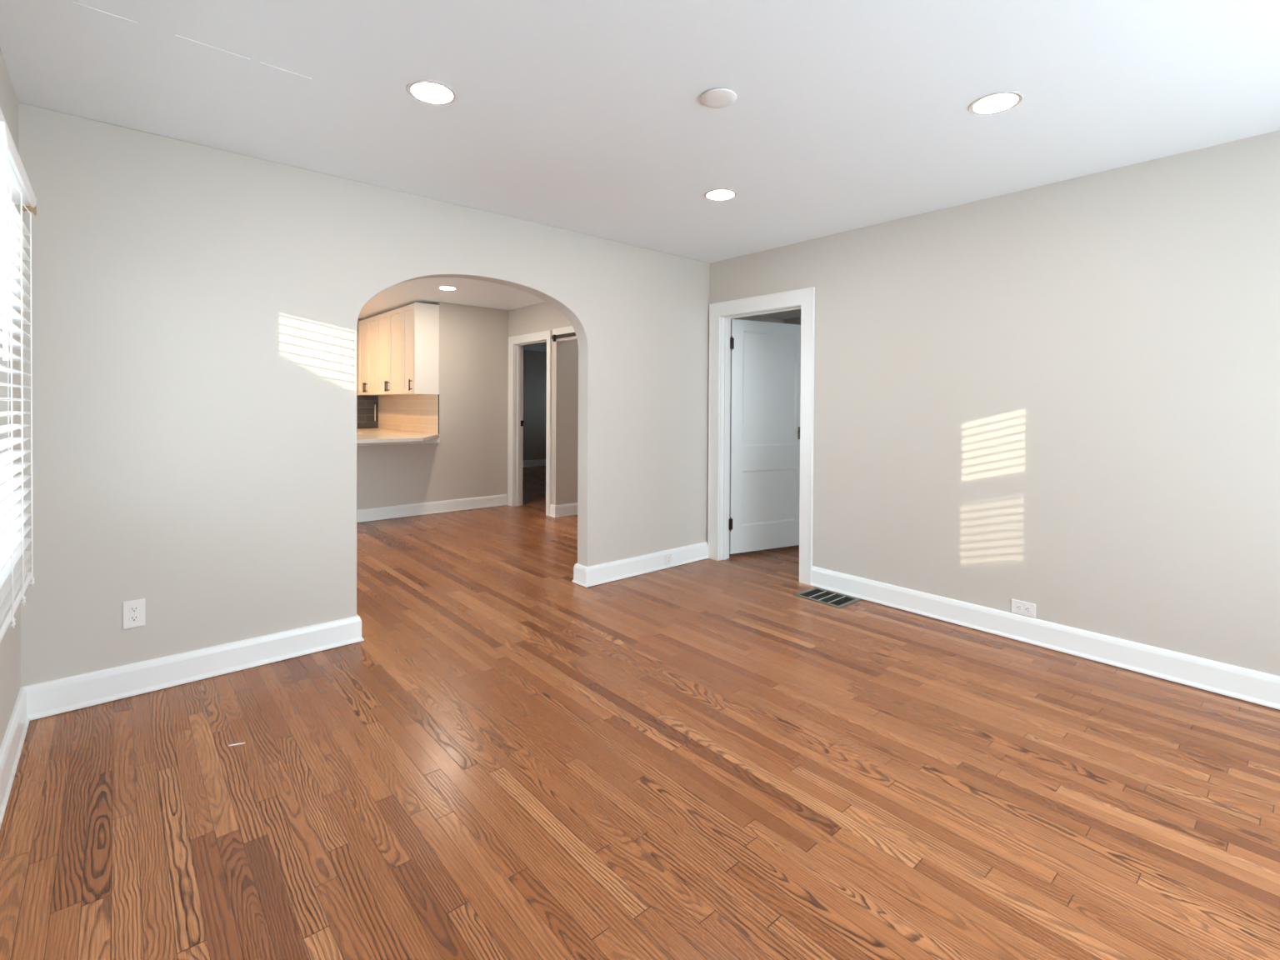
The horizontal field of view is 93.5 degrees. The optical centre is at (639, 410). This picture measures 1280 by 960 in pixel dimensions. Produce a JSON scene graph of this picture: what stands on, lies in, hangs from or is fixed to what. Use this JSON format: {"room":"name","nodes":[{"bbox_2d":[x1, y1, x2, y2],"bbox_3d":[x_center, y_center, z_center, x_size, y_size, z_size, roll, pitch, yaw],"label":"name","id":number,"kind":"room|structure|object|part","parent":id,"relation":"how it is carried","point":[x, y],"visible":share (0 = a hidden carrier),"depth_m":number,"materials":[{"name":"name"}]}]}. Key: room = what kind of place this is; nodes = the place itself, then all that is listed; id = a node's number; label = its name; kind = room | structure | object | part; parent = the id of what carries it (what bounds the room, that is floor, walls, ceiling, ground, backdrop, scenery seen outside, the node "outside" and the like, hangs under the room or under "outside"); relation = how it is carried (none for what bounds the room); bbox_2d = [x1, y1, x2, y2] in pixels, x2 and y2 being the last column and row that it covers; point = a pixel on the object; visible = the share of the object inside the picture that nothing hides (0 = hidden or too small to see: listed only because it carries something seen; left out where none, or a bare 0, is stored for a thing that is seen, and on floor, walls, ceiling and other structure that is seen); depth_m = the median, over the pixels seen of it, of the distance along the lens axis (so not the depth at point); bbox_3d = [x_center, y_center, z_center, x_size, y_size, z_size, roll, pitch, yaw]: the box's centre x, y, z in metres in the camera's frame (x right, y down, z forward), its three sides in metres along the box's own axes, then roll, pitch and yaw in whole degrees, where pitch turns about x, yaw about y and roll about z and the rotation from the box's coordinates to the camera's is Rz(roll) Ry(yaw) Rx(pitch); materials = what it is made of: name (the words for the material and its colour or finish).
{"room":"empty living room","nodes":[
{"label":"empty living room","id":0,"kind":"room"},
{"bbox_2d":[0,47,20,747],"bbox_3d":[-1.042,0.035,0.667,0.120,2.440,4.420,0,1,-41],"label":"wall","id":1,"kind":"structure","parent":0,"point":[10,645],"depth_m":2.15,"materials":[{"name":"beige paint"}]},
{"bbox_2d":[0,107,36,643],"bbox_3d":[-1.683,-0.065,1.576,0.082,1.355,1.364,0,1,-41],"label":"window blind","id":2,"kind":"object","parent":1,"relation":"attached to","point":[16,187],"visible":1,"depth_m":1.79,"materials":[{"name":"white plastic"}]},
{"bbox_3d":[-1.779,-0.064,1.668,0.058,1.270,0.003,0,1,-41],"label":"ladder cord","id":3,"kind":"part","parent":2,"relation":"part of","materials":[{"name":"white fabric"}]},
{"bbox_3d":[-1.941,-0.067,1.855,0.058,1.270,0.003,0,1,-41],"label":"ladder cord","id":4,"kind":"part","parent":2,"relation":"part of","materials":[{"name":"white fabric"}]},
{"bbox_3d":[-1.687,-0.718,1.559,0.050,0.044,1.330,0,1,-41],"label":"head rail","id":5,"kind":"part","parent":2,"relation":"part of","materials":[{"name":"white plastic"}]},
{"bbox_3d":[-1.694,0.580,1.572,0.052,0.022,1.350,0,1,-41],"label":"rail","id":6,"kind":"part","parent":2,"relation":"part of","materials":[{"name":"white plastic"}]},
{"bbox_3d":[-2.116,-0.069,2.057,0.058,1.270,0.003,0,1,-41],"label":"ladder cord","id":7,"kind":"part","parent":2,"relation":"part of","materials":[{"name":"white fabric"}]},
{"bbox_2d":[0,614,364,829],"bbox_3d":[-0.607,1.183,1.237,1.280,0.132,4.446,0,1,-41],"label":"baseboard","id":8,"kind":"structure","parent":1,"relation":"attached to","point":[37,701],"depth_m":2.63,"materials":[{"name":"white wood"}]},
{"bbox_2d":[18,102,709,686],"bbox_3d":[-0.977,0.006,3.729,4.234,2.440,0.119,0,1,-41],"label":"wall","id":9,"kind":"structure","parent":0,"point":[196,308],"depth_m":2.84,"materials":[{"name":"beige paint"}]},
{"bbox_2d":[122,598,145,629],"bbox_3d":[-2.188,0.880,2.606,0.075,0.118,0.008,0,1,-41],"label":"wall outlet","id":10,"kind":"object","parent":9,"relation":"attached to","point":[133,612],"visible":1,"depth_m":2.60,"materials":[{"name":"white plastic"}]},
{"bbox_2d":[129,615,139,622],"bbox_3d":[-2.187,0.899,2.604,0.034,0.027,0.003,0,1,-41],"label":"receptacle","id":11,"kind":"object","parent":10,"relation":"attached to","point":[132,618],"depth_m":2.60,"materials":[{"name":"white plastic"}]},
{"bbox_2d":[129,605,139,613],"bbox_3d":[-2.186,0.860,2.604,0.034,0.027,0.003,0,1,-41],"label":"receptacle","id":12,"kind":"object","parent":10,"relation":"attached to","point":[132,609],"depth_m":2.60,"materials":[{"name":"white plastic"}]},
{"bbox_2d":[571,541,708,587],"bbox_3d":[0.048,1.153,4.636,1.262,0.132,0.174,0,1,-41],"label":"baseboard","id":13,"kind":"structure","parent":9,"relation":"attached to","point":[586,577],"depth_m":4.46,"materials":[{"name":"white wood"}]},
{"bbox_2d":[665,553,671,564],"bbox_3d":[0.222,1.155,4.678,0.062,0.078,0.008,0,1,-41],"label":"baseboard outlet","id":14,"kind":"object","parent":9,"relation":"attached to","point":[668,557],"visible":1,"depth_m":4.67,"materials":[{"name":"white plastic"}]},
{"bbox_2d":[356,319,378,428],"bbox_3d":[-4.919,-0.054,7.590,3.104,2.440,0.120,0,1,-41],"label":"wall","id":15,"kind":"structure","parent":0,"point":[367,406],"depth_m":8.45,"materials":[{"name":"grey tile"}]},
{"bbox_2d":[356,301,508,509],"bbox_3d":[-3.200,-0.032,6.289,3.994,2.440,0.120,0,1,-41],"label":"wall","id":16,"kind":"structure","parent":0,"point":[473,341],"depth_m":7.13,"materials":[{"name":"beige paint"}]},
{"bbox_2d":[356,428,439,443],"bbox_3d":[-3.782,0.288,6.733,2.507,0.039,2.688,0,1,-41],"label":"countertop","id":17,"kind":"structure","parent":16,"relation":"on","point":[363,435],"depth_m":6.54,"materials":[{"name":"stone"}]},
{"bbox_2d":[356,437,439,445],"bbox_3d":[-3.267,0.347,6.143,2.510,0.060,0.020,0,1,-41],"label":"trim","id":18,"kind":"structure","parent":16,"relation":"attached to","point":[434,440],"depth_m":6.69,"materials":[{"name":"white wood"}]},
{"bbox_2d":[356,494,507,522],"bbox_3d":[-3.165,1.120,6.238,3.974,0.132,0.028,0,1,-41],"label":"baseboard","id":19,"kind":"structure","parent":16,"relation":"attached to","point":[416,509],"depth_m":6.88,"materials":[{"name":"white wood"}]},
{"bbox_2d":[522,350,546,460],"bbox_3d":[-2.812,-0.037,11.725,3.480,2.350,0.100,0,1,-41],"label":"wall","id":20,"kind":"structure","parent":0,"point":[534,362],"depth_m":12.24,"materials":[{"name":"paint"}]},
{"bbox_2d":[522,459,545,467],"bbox_3d":[-2.814,1.069,11.655,3.380,0.132,0.028,0,1,-41],"label":"baseboard","id":21,"kind":"structure","parent":20,"relation":"attached to","point":[537,462],"depth_m":12.22,"materials":[{"name":"white wood"}]},
{"bbox_2d":[523,342,546,351],"bbox_3d":[-1.231,-1.261,9.901,3.480,0.150,5.000,0,1,-41],"label":"ceiling","id":22,"kind":"structure","parent":0,"point":[537,347],"depth_m":11.46,"materials":[{"name":"white paint"}]},
{"bbox_2d":[565,340,578,504],"bbox_3d":[0.434,-0.058,7.987,3.480,2.500,0.100,0,1,-41],"label":"wall","id":23,"kind":"structure","parent":0,"point":[571,347],"depth_m":6.87,"materials":[{"name":"beige paint"}]},
{"bbox_2d":[549,502,577,517],"bbox_3d":[-0.259,1.125,7.380,1.928,0.132,0.122,0,1,-41],"label":"baseboard","id":24,"kind":"object","parent":23,"relation":"attached to","point":[563,510],"visible":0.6,"depth_m":6.79,"materials":[{"name":"white wood"}]},
{"bbox_2d":[0,465,1279,959],"bbox_3d":[-0.647,1.231,5.941,7.800,0.050,12.000,0,1,-41],"label":"floor","id":25,"kind":"structure","parent":0,"point":[514,758],"depth_m":1.98,"materials":[{"name":"brown wood"}]},
{"bbox_2d":[228,742,244,746],"bbox_3d":[-1.494,1.237,2.232,0.052,0.001,0.008,0,1,-21],"label":"paper scrap","id":26,"kind":"object","parent":25,"relation":"on","point":[241,742],"visible":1,"depth_m":2.23,"materials":[{"name":"white paper"}]},
{"bbox_2d":[793,586,861,608],"bbox_3d":[1.237,1.230,3.980,0.268,0.011,0.345,0,1,-41],"label":"floor vent","id":27,"kind":"object","parent":25,"relation":"in","point":[822,596],"visible":1,"depth_m":3.97,"materials":[{"name":"brown metal"}]},
{"bbox_2d":[0,0,1279,319],"bbox_3d":[-0.663,-1.272,4.732,6.200,0.100,10.250,0,1,-41],"label":"ceiling","id":28,"kind":"structure","parent":0,"point":[590,117],"depth_m":2.27,"materials":[{"name":"white paint"}]},
{"bbox_2d":[72,1,311,79],"bbox_3d":[-1.428,-1.200,1.976,0.630,0.004,0.006,0,1,-41],"label":"trim","id":29,"kind":"structure","parent":28,"relation":"attached to","point":[72,2],"depth_m":1.97,"materials":[{"name":"white paint"}]},
{"bbox_2d":[405,79,457,104],"bbox_3d":[-0.784,-1.197,2.273,0.183,0.004,0.183,0,1,-41],"label":"recessed light","id":30,"kind":"object","parent":28,"relation":"in","point":[429,92],"visible":1,"depth_m":2.26,"materials":[{"name":"white plastic"}]},
{"bbox_2d":[438,286,456,289],"bbox_3d":[-1.955,-1.241,6.118,0.183,0.004,0.183,0,1,-41],"label":"recessed light","id":31,"kind":"object","parent":28,"relation":"in","point":[439,287],"visible":1,"depth_m":6.10,"materials":[{"name":"white"}]},
{"bbox_2d":[700,88,736,108],"bbox_3d":[0.299,-1.184,2.290,0.137,0.018,0.137,0,1,-41],"label":"cover plate","id":32,"kind":"object","parent":28,"relation":"attached to","point":[716,97],"visible":1,"depth_m":2.27,"materials":[{"name":"white plastic"}]},
{"bbox_2d":[704,188,737,200],"bbox_3d":[0.449,-1.201,3.356,0.183,0.004,0.183,0,1,-41],"label":"recessed light","id":33,"kind":"object","parent":28,"relation":"in","point":[722,194],"visible":1,"depth_m":3.35,"materials":[{"name":"white plastic"}]},
{"bbox_2d":[968,90,1023,114],"bbox_3d":[1.373,-1.185,2.327,0.183,0.004,0.183,0,1,-41],"label":"recessed light","id":34,"kind":"object","parent":28,"relation":"in","point":[997,102],"visible":1,"depth_m":2.32,"materials":[{"name":"white plastic"}]},
{"bbox_2d":[731,315,783,323],"bbox_3d":[0.824,-0.044,6.776,2.480,2.500,0.240,0,1,-41],"label":"wall","id":35,"kind":"structure","parent":0,"point":[760,318],"depth_m":7.14,"materials":[{"name":"beige paint"}]},
{"bbox_2d":[760,309,800,319],"bbox_3d":[2.273,-1.159,5.104,2.480,0.120,4.360,0,1,-41],"label":"ceiling","id":36,"kind":"structure","parent":0,"point":[795,313],"depth_m":7.05,"materials":[{"name":"white paint"}]},
{"bbox_2d":[783,317,800,324],"bbox_3d":[3.197,0.064,5.858,0.100,2.330,4.260,0,1,-41],"label":"wall","id":37,"kind":"structure","parent":0,"point":[796,320],"depth_m":7.31,"materials":[{"name":"paint"}]},
{"bbox_2d":[508,130,1279,676],"bbox_3d":[-0.361,-0.064,6.157,0.120,2.540,11.820,0,1,-41],"label":"wall","id":38,"kind":"structure","parent":0,"point":[1062,397],"depth_m":3.11,"materials":[{"name":"beige paint"}]},
{"bbox_2d":[507,330,551,515],"bbox_3d":[-1.276,0.140,7.201,0.150,2.100,0.962,0,1,-41],"label":"trim","id":39,"kind":"structure","parent":38,"relation":"attached to","point":[515,419],"depth_m":7.45,"materials":[{"name":"white wood"}]},
{"bbox_2d":[551,332,575,341],"bbox_3d":[-0.511,-0.794,6.178,0.036,0.074,1.425,0,1,-41],"label":"door track","id":40,"kind":"object","parent":38,"relation":"attached to","point":[571,334],"visible":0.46,"depth_m":6.55,"materials":[{"name":"black metal"}]},
{"bbox_2d":[552,325,576,340],"bbox_3d":[-0.529,-0.839,6.242,0.020,0.131,1.345,0,1,-41],"label":"trim","id":41,"kind":"structure","parent":38,"relation":"attached to","point":[569,329],"depth_m":6.58,"materials":[{"name":"white wood"}]},
{"bbox_2d":[555,337,577,342],"bbox_3d":[-0.560,-0.771,6.385,0.126,0.010,1.004,0,1,-41],"label":"trim","id":42,"kind":"structure","parent":38,"relation":"attached to","point":[575,338],"depth_m":6.61,"materials":[{"name":"white wood"}]},
{"bbox_2d":[707,286,814,584],"bbox_3d":[0.940,0.178,4.644,0.144,2.099,0.980,0,1,-41],"label":"trim","id":43,"kind":"structure","parent":38,"relation":"attached to","point":[721,314],"depth_m":4.83,"materials":[{"name":"white wood"}]},
{"bbox_2d":[729,319,800,554],"bbox_3d":[1.088,0.218,5.135,0.776,1.944,0.097,0,1,-27],"label":"door","id":44,"kind":"structure","parent":38,"relation":"in","point":[765,384],"depth_m":5.15,"materials":[{"name":"white wood"}]},
{"bbox_2d":[1010,599,1035,618],"bbox_3d":[2.074,1.071,3.259,0.008,0.075,0.118,0,1,-41],"label":"wall outlet","id":45,"kind":"object","parent":38,"relation":"attached to","point":[1021,607],"visible":1,"depth_m":3.26,"materials":[{"name":"white plastic"}]},
{"bbox_2d":[1016,604,1021,610],"bbox_3d":[2.059,1.071,3.272,0.003,0.034,0.027,0,1,-41],"label":"receptacle","id":46,"kind":"object","parent":45,"relation":"attached to","point":[1018,606],"depth_m":3.27,"materials":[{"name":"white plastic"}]},
{"bbox_2d":[1024,605,1029,612],"bbox_3d":[2.085,1.071,3.243,0.003,0.034,0.027,0,1,-41],"label":"receptacle","id":47,"kind":"object","parent":45,"relation":"attached to","point":[1027,608],"depth_m":3.24,"materials":[{"name":"white plastic"}]},
{"bbox_2d":[810,565,1279,709],"bbox_3d":[2.290,1.182,2.996,0.028,0.132,3.302,0,1,-41],"label":"baseboard","id":48,"kind":"structure","parent":38,"relation":"attached to","point":[1252,686],"depth_m":3.07,"materials":[{"name":"white wood"}]},
{"bbox_3d":[-3.057,-0.046,7.889,0.100,2.440,2.110,0,1,-41],"label":"wall","id":49,"kind":"structure","parent":0,"visible":0},
{"bbox_2d":[378,394,439,434],"bbox_3d":[-3.026,0.031,7.771,0.010,0.461,2.131,0,1,-41],"label":"backsplash","id":50,"kind":"structure","parent":49,"relation":"attached to","point":[420,413],"depth_m":7.63,"materials":[{"name":"beige tile"}]},
{"bbox_2d":[358,315,383,395],"bbox_3d":[-3.570,-0.723,8.159,0.316,1.029,0.776,0,1,-41],"label":"upper cabinet","id":51,"kind":"object","parent":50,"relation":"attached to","point":[367,327],"visible":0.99,"depth_m":8.05,"materials":[{"name":"white paint"}]},
{"bbox_3d":[-3.787,-0.723,8.239,0.020,1.020,0.364,0,1,-41],"label":"door","id":52,"kind":"part","parent":51,"relation":"part of","materials":[{"name":"white paint"}]},
{"bbox_3d":[-3.532,-0.719,7.946,0.020,1.020,0.400,0,1,-41],"label":"door","id":53,"kind":"part","parent":51,"relation":"part of","materials":[{"name":"white paint"}]},
{"bbox_2d":[376,307,418,394],"bbox_3d":[-3.012,-0.713,7.517,0.316,1.029,0.920,0,1,-41],"label":"upper cabinet","id":54,"kind":"object","parent":50,"relation":"attached to","point":[389,324],"visible":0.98,"depth_m":7.41,"materials":[{"name":"white paint"}]},
{"bbox_3d":[-3.247,-0.714,7.618,0.020,1.020,0.454,0,1,-41],"label":"door","id":55,"kind":"part","parent":54,"relation":"part of","materials":[{"name":"white paint"}]},
{"bbox_3d":[-3.102,-0.298,7.410,0.038,0.128,0.015,0,1,-41],"label":"handle","id":56,"kind":"part","parent":54,"relation":"part of","materials":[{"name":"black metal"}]},
{"bbox_3d":[-2.945,-0.709,7.270,0.020,1.020,0.454,0,1,-41],"label":"door","id":57,"kind":"part","parent":54,"relation":"part of","materials":[{"name":"white paint"}]},
{"bbox_2d":[401,302,439,394],"bbox_3d":[-2.576,-0.704,7.015,0.316,1.033,0.406,0,1,-41],"label":"upper cabinet","id":58,"kind":"object","parent":50,"relation":"attached to","point":[420,370],"visible":1,"depth_m":6.89,"materials":[{"name":"white paint"}]},
{"bbox_3d":[-2.671,-0.704,6.955,0.020,1.020,0.366,0,1,-41],"label":"door","id":59,"kind":"part","parent":58,"relation":"part of","materials":[{"name":"white paint"}]},
{"bbox_3d":[-2.607,-0.290,6.840,0.038,0.128,0.015,0,1,-41],"label":"handle","id":60,"kind":"part","parent":58,"relation":"part of","materials":[{"name":"black metal"}]},
{"bbox_3d":[-2.436,-0.702,6.880,0.281,1.033,0.018,0,1,-41],"label":"panel","id":61,"kind":"part","parent":58,"relation":"part of","materials":[{"name":"white paint"}]},
{"bbox_3d":[-2.329,0.043,6.968,0.010,0.461,0.005,0,1,-41],"label":"edge trim","id":62,"kind":"part","parent":50,"relation":"part of","materials":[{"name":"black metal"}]}
]}

